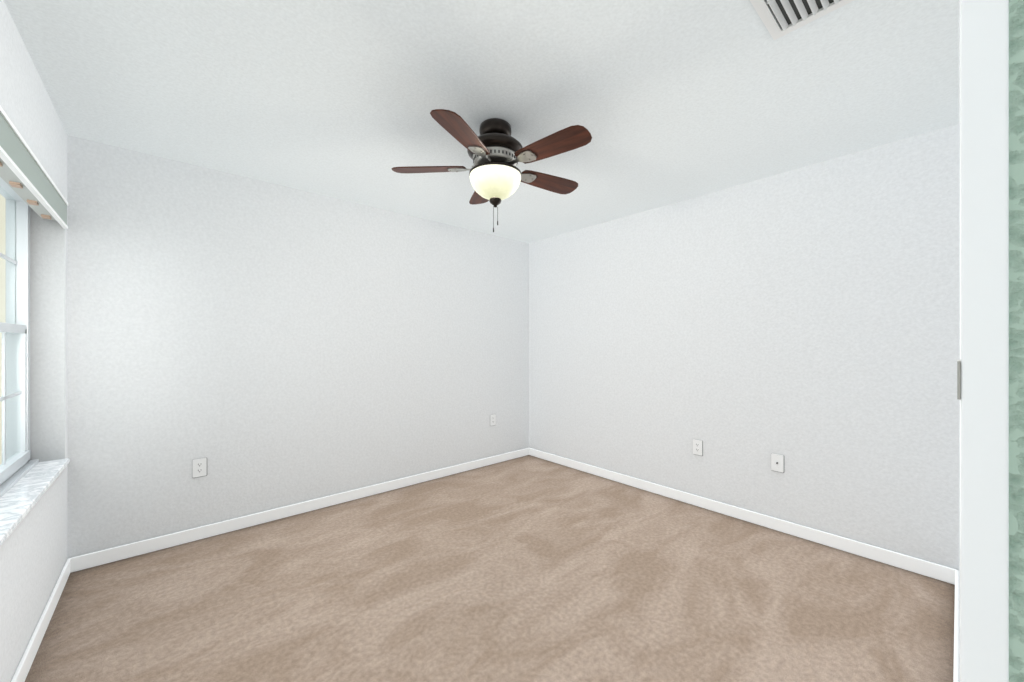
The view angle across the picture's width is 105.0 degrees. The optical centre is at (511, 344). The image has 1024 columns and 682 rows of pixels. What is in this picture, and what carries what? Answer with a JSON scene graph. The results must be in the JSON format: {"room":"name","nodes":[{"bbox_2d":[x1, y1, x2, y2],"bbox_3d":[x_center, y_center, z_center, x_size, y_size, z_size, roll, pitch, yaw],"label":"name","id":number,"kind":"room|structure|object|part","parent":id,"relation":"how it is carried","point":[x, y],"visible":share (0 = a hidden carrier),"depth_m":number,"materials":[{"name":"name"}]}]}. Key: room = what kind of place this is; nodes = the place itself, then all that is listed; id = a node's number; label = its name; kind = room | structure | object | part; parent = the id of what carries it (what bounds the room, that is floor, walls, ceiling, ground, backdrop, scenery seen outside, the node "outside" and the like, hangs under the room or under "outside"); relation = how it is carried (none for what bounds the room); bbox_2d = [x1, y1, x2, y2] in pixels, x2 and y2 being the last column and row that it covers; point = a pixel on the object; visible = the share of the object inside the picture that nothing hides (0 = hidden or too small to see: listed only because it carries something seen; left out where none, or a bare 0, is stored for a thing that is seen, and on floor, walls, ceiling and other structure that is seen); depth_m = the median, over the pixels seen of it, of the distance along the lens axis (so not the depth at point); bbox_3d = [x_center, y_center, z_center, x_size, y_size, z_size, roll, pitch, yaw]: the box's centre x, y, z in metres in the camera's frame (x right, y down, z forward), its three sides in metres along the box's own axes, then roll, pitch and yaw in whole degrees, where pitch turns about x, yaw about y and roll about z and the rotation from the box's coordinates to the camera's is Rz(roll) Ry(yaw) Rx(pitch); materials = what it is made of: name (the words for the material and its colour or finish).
{"room":"empty bedroom","nodes":[
{"label":"empty bedroom","id":0,"kind":"room"},
{"bbox_2d":[0,0,66,200],"bbox_3d":[-1.073,-0.968,0.442,0.200,0.395,4.480,0,0,-41],"label":"wall","id":1,"kind":"structure","parent":0,"point":[26,104],"depth_m":1.58,"materials":[{"name":"paint"}]},
{"bbox_2d":[0,106,67,228],"bbox_3d":[-2.008,-0.697,1.590,0.113,0.143,1.356,0,0,-41],"label":"window valance","id":2,"kind":"object","parent":1,"relation":"attached to","point":[25,177],"visible":1,"depth_m":1.59,"materials":[{"name":"white"}]},
{"bbox_2d":[0,466,66,681],"bbox_3d":[-1.073,0.960,0.442,0.200,0.630,4.480,0,0,-41],"label":"wall","id":3,"kind":"structure","parent":0,"point":[33,553],"depth_m":1.58,"materials":[{"name":"paint"}]},
{"bbox_2d":[0,458,68,545],"bbox_3d":[-2.015,0.632,1.584,0.143,0.025,1.358,0,0,-41],"label":"window sill","id":4,"kind":"structure","parent":3,"relation":"on","point":[20,498],"depth_m":1.63,"materials":[{"name":"white stone"}]},
{"bbox_2d":[11,558,70,681],"bbox_3d":[-0.993,1.234,0.512,0.013,0.082,4.480,0,0,-41],"label":"baseboard","id":5,"kind":"structure","parent":3,"relation":"attached to","point":[25,663],"depth_m":1.68,"materials":[{"name":"white wood"}]},
{"bbox_2d":[15,206,66,461],"bbox_3d":[-2.526,-0.062,2.094,0.200,1.415,0.080,0,0,-41],"label":"wall","id":6,"kind":"structure","parent":0,"point":[48,340],"depth_m":2.09,"materials":[{"name":"paint"}]},
{"bbox_2d":[67,135,528,558],"bbox_3d":[-1.210,0.055,3.384,3.880,2.440,0.120,0,0,-41],"label":"wall","id":7,"kind":"structure","parent":0,"point":[260,346],"depth_m":2.79,"materials":[{"name":"paint"}]},
{"bbox_2d":[192,458,206,477],"bbox_3d":[-2.040,0.809,2.569,0.077,0.121,0.007,0,0,-41],"label":"outlet","id":8,"kind":"object","parent":7,"relation":"attached to","point":[199,467],"visible":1,"depth_m":2.57,"materials":[{"name":"white plastic"}]},
{"bbox_2d":[70,448,528,572],"bbox_3d":[-1.136,1.234,3.360,3.560,0.082,0.013,0,0,-41],"label":"baseboard","id":9,"kind":"structure","parent":7,"relation":"attached to","point":[94,559],"depth_m":2.79,"materials":[{"name":"white wood"}]},
{"bbox_2d":[490,414,495,425],"bbox_3d":[-0.201,0.809,4.186,0.077,0.121,0.007,0,0,-41],"label":"outlet","id":10,"kind":"object","parent":7,"relation":"attached to","point":[492,419],"visible":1,"depth_m":4.18,"materials":[{"name":"white plastic"}]},
{"bbox_2d":[4,0,958,242],"bbox_3d":[0.309,-1.215,1.657,3.880,0.100,4.720,0,0,-41],"label":"ceiling","id":11,"kind":"structure","parent":0,"point":[665,102],"depth_m":1.79,"materials":[{"name":"paint"}]},
{"bbox_2d":[392,109,591,231],"bbox_3d":[-0.058,-0.881,2.098,1.063,0.567,1.064,0,0,-41],"label":"ceiling fan","id":12,"kind":"object","parent":11,"relation":"attached to","point":[497,151],"visible":1,"depth_m":1.99,"materials":[{"name":"brown wood"}]},
{"label":"blade","id":13,"kind":"part","parent":12,"relation":"part of","materials":[{"name":"brown wood"}]},
{"bbox_3d":[-0.220,-0.943,1.766,0.138,0.006,0.400,13,5,21],"label":"blade","id":14,"kind":"part","parent":12,"relation":"part of","materials":[{"name":"brown wood"}]},
{"bbox_3d":[-0.178,-0.943,2.446,0.138,0.006,0.400,-12,3,-14],"label":"blade","id":15,"kind":"part","parent":12,"relation":"part of","materials":[{"name":"brown wood"}]},
{"bbox_3d":[-0.088,-1.040,2.099,0.300,0.077,0.300,0,0,-41],"label":"motor","id":16,"kind":"part","parent":12,"relation":"part of","materials":[{"name":"brown metal"}]},
{"bbox_3d":[-0.088,-0.841,2.099,0.274,0.133,0.274,0,0,-41],"label":"lamp shade","id":17,"kind":"part","parent":12,"relation":"part of","materials":[{"name":"white glass"}]},
{"label":"blade","id":18,"kind":"part","parent":12,"relation":"part of","materials":[{"name":"brown wood"}]},
{"bbox_3d":[0.188,-0.943,1.872,0.400,0.006,0.138,0,-12,39],"label":"blade","id":19,"kind":"part","parent":12,"relation":"part of","materials":[{"name":"brown wood"}]},
{"bbox_2d":[750,0,853,39],"bbox_3d":[0.965,-1.156,1.227,0.400,0.018,0.360,0,0,-41],"label":"ceiling vent","id":20,"kind":"object","parent":11,"relation":"in","point":[780,18],"visible":1,"depth_m":1.37,"materials":[{"name":"white metal"}]},
{"bbox_2d":[25,455,954,681],"bbox_3d":[0.309,1.325,1.657,3.880,0.100,4.720,0,0,-41],"label":"floor","id":21,"kind":"structure","parent":0,"point":[528,568],"depth_m":1.96,"materials":[{"name":"beige carpet"}]},
{"bbox_2d":[529,124,958,569],"bbox_3d":[1.364,0.055,3.304,0.120,2.440,3.400,0,0,-41],"label":"wall","id":22,"kind":"structure","parent":0,"point":[804,321],"depth_m":2.67,"materials":[{"name":"paint"}]},
{"bbox_2d":[693,439,702,455],"bbox_3d":[1.463,0.815,3.095,0.007,0.121,0.077,0,0,-41],"label":"outlet","id":23,"kind":"object","parent":22,"relation":"attached to","point":[697,447],"visible":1,"depth_m":3.09,"materials":[{"name":"white plastic"}]},
{"bbox_2d":[529,448,958,584],"bbox_3d":[1.274,1.234,3.305,0.013,0.082,3.280,0,0,-41],"label":"baseboard","id":24,"kind":"structure","parent":22,"relation":"attached to","point":[921,567],"depth_m":2.67,"materials":[{"name":"white wood"}]},
{"bbox_2d":[771,453,783,472],"bbox_3d":[1.816,0.815,2.688,0.014,0.121,0.077,0,0,-41],"label":"outlet plate","id":25,"kind":"object","parent":22,"relation":"attached to","point":[777,462],"visible":1,"depth_m":2.69,"materials":[{"name":"white plastic"}]},
{"bbox_2d":[959,0,959,681],"bbox_3d":[1.491,0.055,1.232,2.426,2.440,0.120,0,0,-41],"label":"wall","id":26,"kind":"structure","parent":0,"point":[959,338],"depth_m":0.47,"materials":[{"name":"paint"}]},
{"bbox_2d":[953,569,958,681],"bbox_3d":[1.450,1.234,1.284,2.418,0.082,0.013,0,0,-41],"label":"baseboard","id":27,"kind":"structure","parent":26,"relation":"attached to","point":[956,647],"depth_m":1.63,"materials":[{"name":"white wood"}]},
{"bbox_2d":[960,0,1008,681],"bbox_3d":[0.506,0.055,0.424,0.136,2.440,0.030,0,0,-41],"label":"door frame","id":28,"kind":"structure","parent":26,"relation":"attached to","point":[984,338],"depth_m":0.38,"materials":[{"name":"white wood"}]},
{"bbox_2d":[957,360,960,399],"bbox_3d":[0.466,0.036,0.410,0.058,0.038,0.002,0,0,-41],"label":"door jamb strike lip","id":29,"kind":"object","parent":28,"relation":"attached to","point":[959,379],"visible":0.93,"depth_m":0.39,"materials":[{"name":"silver metal"}]},
{"bbox_2d":[1009,0,1023,681],"bbox_3d":[0.902,0.055,-0.026,0.120,2.440,1.169,0,0,-41],"label":"wall","id":30,"kind":"structure","parent":0,"point":[1016,340],"depth_m":0.37,"materials":[{"name":"green paint"}]},
{"label":"outside","id":31,"kind":"structure","parent":0,"visible":0},
{"bbox_2d":[0,194,5,464],"bbox_3d":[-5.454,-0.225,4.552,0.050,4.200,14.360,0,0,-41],"label":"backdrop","id":32,"kind":"structure","parent":31,"point":[2,241],"depth_m":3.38,"materials":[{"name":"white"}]},
{"bbox_3d":[-0.597,-0.063,-0.099,0.200,1.415,3.040,0,0,-41],"label":"wall","id":33,"kind":"structure","parent":0,"visible":0},
{"bbox_2d":[0,177,38,496],"bbox_3d":[-2.080,-0.075,1.526,0.100,1.390,1.360,0,0,-41],"label":"window unit","id":34,"kind":"structure","parent":33,"relation":"in","point":[17,465],"depth_m":1.98,"materials":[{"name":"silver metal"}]}
]}

